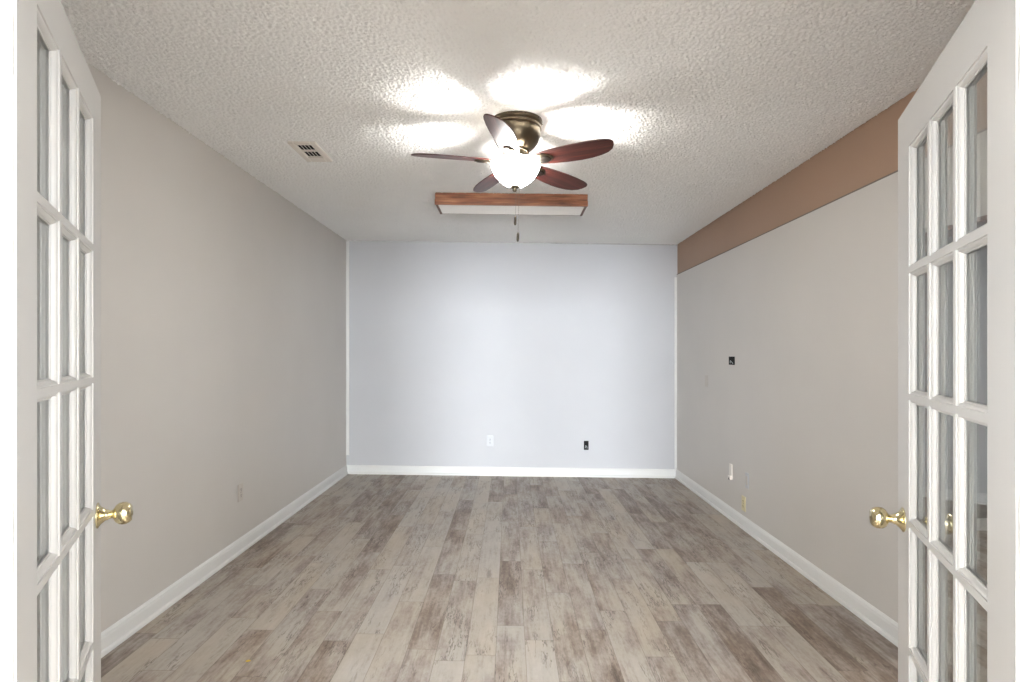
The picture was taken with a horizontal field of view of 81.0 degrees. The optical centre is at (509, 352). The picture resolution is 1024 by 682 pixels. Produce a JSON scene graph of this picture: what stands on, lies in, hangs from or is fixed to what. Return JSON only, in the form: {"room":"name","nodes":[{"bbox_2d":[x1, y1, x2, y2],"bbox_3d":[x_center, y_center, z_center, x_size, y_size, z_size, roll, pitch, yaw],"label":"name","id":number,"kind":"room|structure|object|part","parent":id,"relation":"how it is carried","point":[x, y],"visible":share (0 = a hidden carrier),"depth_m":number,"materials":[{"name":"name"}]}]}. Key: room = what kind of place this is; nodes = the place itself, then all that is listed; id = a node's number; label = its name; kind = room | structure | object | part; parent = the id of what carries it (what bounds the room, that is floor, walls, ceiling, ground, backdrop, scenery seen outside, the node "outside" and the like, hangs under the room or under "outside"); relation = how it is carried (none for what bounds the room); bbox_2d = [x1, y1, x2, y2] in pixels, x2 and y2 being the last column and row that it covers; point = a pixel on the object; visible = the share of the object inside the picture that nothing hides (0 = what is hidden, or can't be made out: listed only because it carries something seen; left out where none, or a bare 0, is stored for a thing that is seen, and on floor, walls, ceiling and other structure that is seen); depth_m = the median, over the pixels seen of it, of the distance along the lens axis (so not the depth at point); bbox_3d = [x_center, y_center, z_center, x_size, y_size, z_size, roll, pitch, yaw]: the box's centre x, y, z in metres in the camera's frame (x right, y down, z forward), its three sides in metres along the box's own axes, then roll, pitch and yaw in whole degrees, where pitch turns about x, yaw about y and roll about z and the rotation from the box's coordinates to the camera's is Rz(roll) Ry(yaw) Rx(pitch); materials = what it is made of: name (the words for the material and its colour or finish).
{"room":"empty room","nodes":[
{"label":"empty room","id":0,"kind":"room"},
{"bbox_2d":[87,63,345,631],"bbox_3d":[-1.860,0.041,3.730,0.120,2.572,5.980,0,0,0],"label":"wall","id":1,"kind":"structure","parent":0,"point":[223,300],"depth_m":3.46,"materials":[{"name":"beige paint"}]},
{"bbox_2d":[101,465,347,657],"bbox_3d":[-1.788,1.279,3.775,0.024,0.096,5.650,0,0,0],"label":"baseboard","id":2,"kind":"structure","parent":1,"relation":"attached to","point":[117,633],"depth_m":3.44,"materials":[{"name":"white paint"}]},
{"bbox_2d":[238,483,242,501],"bbox_3d":[-1.796,0.930,4.000,0.009,0.116,0.072,0,0,0],"label":"wall outlet","id":3,"kind":"object","parent":1,"relation":"attached to","point":[240,486],"visible":1,"depth_m":3.99,"materials":[{"name":"paint"}]},
{"bbox_2d":[346,240,676,468],"bbox_3d":[0.027,0.066,6.660,3.654,2.616,0.120,0,0,0],"label":"wall","id":4,"kind":"structure","parent":0,"point":[543,350],"depth_m":6.60,"materials":[{"name":"grey paint"}]},
{"bbox_2d":[346,240,348,454],"bbox_3d":[-1.783,-0.061,6.595,0.034,2.365,0.010,0,0,0],"label":"trim","id":5,"kind":"structure","parent":4,"relation":"attached to","point":[347,241],"depth_m":6.59,"materials":[{"name":"white paint"}]},
{"bbox_2d":[487,436,492,445],"bbox_3d":[-0.220,0.968,6.596,0.072,0.116,0.009,0,0,0],"label":"wall outlet","id":6,"kind":"object","parent":4,"relation":"attached to","point":[489,438],"visible":1,"depth_m":6.59,"materials":[{"name":"white plastic"}]},
{"bbox_2d":[347,465,675,477],"bbox_3d":[0.017,1.302,6.588,3.634,0.143,0.024,0,0,0],"label":"baseboard","id":7,"kind":"structure","parent":4,"relation":"attached to","point":[351,469],"depth_m":6.59,"materials":[{"name":"white paint"}]},
{"bbox_2d":[584,441,588,449],"bbox_3d":[0.838,1.015,6.595,0.052,0.098,0.014,0,0,0],"label":"electrical box","id":8,"kind":"object","parent":4,"relation":"attached to","point":[586,443],"visible":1,"depth_m":6.60,"materials":[{"name":"grey plastic"}]},
{"bbox_2d":[555,243,666,244],"bbox_3d":[1.142,-1.200,6.598,1.384,0.026,0.004,0,0,0],"label":"trim","id":9,"kind":"structure","parent":4,"relation":"attached to","point":[555,243],"depth_m":6.60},
{"bbox_2d":[674,277,676,468],"bbox_3d":[1.821,0.221,6.595,0.026,2.105,0.010,0,0,0],"label":"trim","id":10,"kind":"structure","parent":4,"relation":"attached to","point":[675,278],"depth_m":6.59,"materials":[{"name":"white paint"}]},
{"bbox_2d":[61,0,974,244],"bbox_3d":[0.775,-1.270,-0.825,7.050,0.212,15.150,0,0,0],"label":"ceiling","id":11,"kind":"structure","parent":0,"point":[703,105],"depth_m":2.74,"materials":[{"name":"white paint"}]},
{"bbox_2d":[287,141,331,161],"bbox_3d":[-1.218,-1.230,3.670,0.165,0.016,0.340,0,0,0],"label":"ceiling vent","id":12,"kind":"object","parent":11,"relation":"in","point":[310,151],"visible":1,"depth_m":3.64,"materials":[{"name":"metal"}]},
{"bbox_2d":[435,192,587,215],"bbox_3d":[0.010,-1.173,4.753,1.170,0.094,0.354,1,0,0],"label":"ceiling light","id":13,"kind":"object","parent":11,"relation":"attached to","point":[446,203],"visible":1,"depth_m":4.58,"materials":[{"name":"brown wood"}]},
{"bbox_3d":[0.010,-1.147,4.585,1.170,0.042,0.018,1,0,0],"label":"moulding","id":14,"kind":"part","parent":13,"relation":"part of","materials":[{"name":"brown wood"}]},
{"bbox_2d":[439,205,583,214],"bbox_3d":[0.010,-1.137,4.755,1.126,0.010,0.314,1,0,0],"label":"diffuser","id":15,"kind":"object","parent":13,"relation":"attached to","point":[443,209],"depth_m":4.75,"materials":[{"name":"white plastic"}]},
{"bbox_2d":[411,111,613,241],"bbox_3d":[0.070,-0.910,3.111,0.987,0.665,1.030,0,0,31],"label":"ceiling fan","id":16,"kind":"object","parent":11,"relation":"hanging from","point":[516,134],"visible":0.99,"depth_m":3.04,"materials":[{"name":"brown wood"}]},
{"bbox_3d":[-0.286,-1.008,3.094,0.446,0.006,0.131,2,10,-7],"label":"blade","id":17,"kind":"part","parent":16,"relation":"part of","materials":[{"name":"brown wood"}]},
{"bbox_3d":[-0.109,-0.982,3.422,0.131,0.006,0.446,-12,3,-25],"label":"blade","id":18,"kind":"part","parent":16,"relation":"part of","materials":[{"name":"brown wood"}]},
{"bbox_3d":[-0.028,-1.017,2.824,0.131,0.006,0.446,15,-1,12],"label":"blade","id":19,"kind":"part","parent":16,"relation":"part of","materials":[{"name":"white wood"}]},
{"bbox_3d":[0.027,-0.929,3.132,0.260,0.131,0.260,2,-4,0],"label":"lamp shade","id":20,"kind":"part","parent":16,"relation":"part of","materials":[{"name":"white glass"}]},
{"bbox_3d":[0.259,-0.974,3.355,0.446,0.006,0.131,5,-19,-43],"label":"blade","id":21,"kind":"part","parent":16,"relation":"part of","materials":[{"name":"brown wood"}]},
{"bbox_3d":[0.309,-0.996,2.985,0.446,0.006,0.131,0,-18,29],"label":"blade","id":22,"kind":"part","parent":16,"relation":"part of","materials":[{"name":"brown wood"}]},
{"bbox_2d":[101,474,986,681],"bbox_3d":[0.775,1.420,-0.825,7.050,0.212,15.150,0,0,0],"label":"floor","id":23,"kind":"structure","parent":0,"point":[378,577],"depth_m":3.27,"materials":[{"name":"wood"}]},
{"bbox_2d":[677,130,986,622],"bbox_3d":[1.884,0.257,3.670,0.100,2.236,5.860,0,0,0],"label":"wall","id":24,"kind":"structure","parent":0,"point":[806,308],"depth_m":3.64,"materials":[{"name":"beige paint"}]},
{"bbox_2d":[705,375,707,386],"bbox_3d":[1.831,0.261,5.600,0.005,0.110,0.070,0,0,0],"label":"blank plate","id":25,"kind":"object","parent":24,"relation":"attached to","point":[706,376],"visible":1,"depth_m":5.59,"materials":[{"name":"paint"}]},
{"bbox_2d":[728,464,732,479],"bbox_3d":[1.823,0.983,4.968,0.022,0.128,0.060,0,0,0],"label":"phone jack","id":26,"kind":"object","parent":24,"relation":"attached to","point":[730,476],"visible":1,"depth_m":4.95,"materials":[{"name":"white plastic"}]},
{"bbox_2d":[729,357,734,364],"bbox_3d":[1.829,0.064,4.957,0.014,0.068,0.125,0,0,0],"label":"electrical box","id":27,"kind":"object","parent":24,"relation":"attached to","point":[731,359],"visible":1,"depth_m":4.94,"materials":[{"name":"grey plastic"}]},
{"bbox_2d":[742,495,745,511],"bbox_3d":[1.829,1.180,4.703,0.009,0.116,0.072,0,0,0],"label":"wall outlet","id":28,"kind":"object","parent":24,"relation":"attached to","point":[743,497],"visible":1,"depth_m":4.68,"materials":[{"name":"beige plastic"}]},
{"bbox_2d":[675,469,897,646],"bbox_3d":[1.822,1.326,3.775,0.024,0.096,5.650,0,0,0],"label":"baseboard","id":29,"kind":"structure","parent":24,"relation":"attached to","point":[880,622],"depth_m":3.66,"materials":[{"name":"white paint"}]},
{"bbox_2d":[677,72,986,274],"bbox_3d":[1.898,-1.030,3.720,0.112,0.332,5.960,0,0,0],"label":"trim","id":30,"kind":"structure","parent":24,"relation":"attached to","point":[868,153],"depth_m":3.59,"materials":[{"name":"brown paint"}]},
{"bbox_2d":[925,215,986,652],"bbox_3d":[1.884,0.422,2.095,0.104,1.906,1.290,0,0,0],"label":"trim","id":31,"kind":"structure","parent":24,"relation":"attached to","point":[982,220],"depth_m":2.72,"materials":[{"name":"white wood"}]},
{"bbox_2d":[948,236,986,517],"bbox_3d":[3.067,0.105,2.893,2.266,2.600,3.895,0,0,0],"label":"wall","id":32,"kind":"structure","parent":0,"point":[981,254],"depth_m":4.74,"materials":[{"name":"paint"}]},
{"bbox_2d":[977,518,986,530],"bbox_3d":[3.017,1.342,4.732,2.166,0.123,0.015,0,0,0],"label":"baseboard","id":33,"kind":"structure","parent":32,"relation":"attached to","point":[981,522],"depth_m":4.72,"materials":[{"name":"white paint"}]},
{"bbox_3d":[0.800,0.075,0.832,6.800,2.658,0.183,0,0,0],"label":"wall","id":34,"kind":"structure","parent":0,"visible":0},
{"bbox_2d":[0,5,11,73],"bbox_3d":[-0.726,-0.450,0.857,0.002,0.090,0.034,0,0,0],"label":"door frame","id":35,"kind":"structure","parent":34,"relation":"attached to","point":[5,15],"depth_m":0.86,"materials":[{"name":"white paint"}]},
{"bbox_2d":[0,505,11,570],"bbox_3d":[-0.726,0.265,0.857,0.002,0.090,0.034,0,0,0],"label":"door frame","id":36,"kind":"structure","parent":34,"relation":"attached to","point":[5,511],"depth_m":0.86,"materials":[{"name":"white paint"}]},
{"bbox_2d":[0,0,12,681],"bbox_3d":[-0.739,0.313,0.804,0.022,2.055,0.152,0,0,0],"label":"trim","id":37,"kind":"structure","parent":34,"relation":"attached to","point":[6,80],"depth_m":0.87,"materials":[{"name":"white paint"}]},
{"bbox_2d":[13,0,132,681],"bbox_3d":[-0.915,0.322,1.220,0.191,1.992,0.791,0,0,-27],"label":"door","id":38,"kind":"structure","parent":34,"relation":"in","point":[58,512],"depth_m":1.14,"materials":[{"name":"white paint"}]},
{"bbox_3d":[-1.001,0.414,1.551,0.047,0.058,0.058,0,0,-27],"label":"knob","id":39,"kind":"part","parent":38,"relation":"part of","materials":[{"name":"gold metal"}]},
{"bbox_2d":[869,0,1019,681],"bbox_3d":[0.938,0.353,1.277,0.191,1.986,0.791,0,0,22],"label":"door","id":40,"kind":"structure","parent":34,"relation":"in","point":[987,39],"depth_m":1.20,"materials":[{"name":"white paint"}]},
{"bbox_3d":[0.994,0.443,1.614,0.047,0.058,0.058,0,0,22],"label":"knob","id":41,"kind":"part","parent":40,"relation":"part of","materials":[{"name":"gold metal"}]},
{"bbox_3d":[1.128,0.443,1.561,0.047,0.058,0.058,0,0,22],"label":"knob","id":42,"kind":"part","parent":40,"relation":"part of","materials":[{"name":"gold metal"}]},
{"bbox_2d":[1019,0,1023,681],"bbox_3d":[0.798,0.333,0.825,0.034,2.055,0.193,0,0,0],"label":"trim","id":43,"kind":"structure","parent":34,"relation":"attached to","point":[1021,24],"depth_m":0.92,"materials":[{"name":"white paint"}]},
{"bbox_2d":[1020,26,1023,85],"bbox_3d":[0.780,-0.450,0.898,0.002,0.090,0.034,0,0,0],"label":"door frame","id":44,"kind":"structure","parent":34,"relation":"attached to","point":[1022,29],"depth_m":0.91,"materials":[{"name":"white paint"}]},
{"bbox_2d":[1020,498,1023,556],"bbox_3d":[0.780,0.265,0.898,0.002,0.090,0.034,0,0,0],"label":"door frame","id":45,"kind":"structure","parent":34,"relation":"attached to","point":[1022,499],"depth_m":0.91,"materials":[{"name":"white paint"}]}
]}

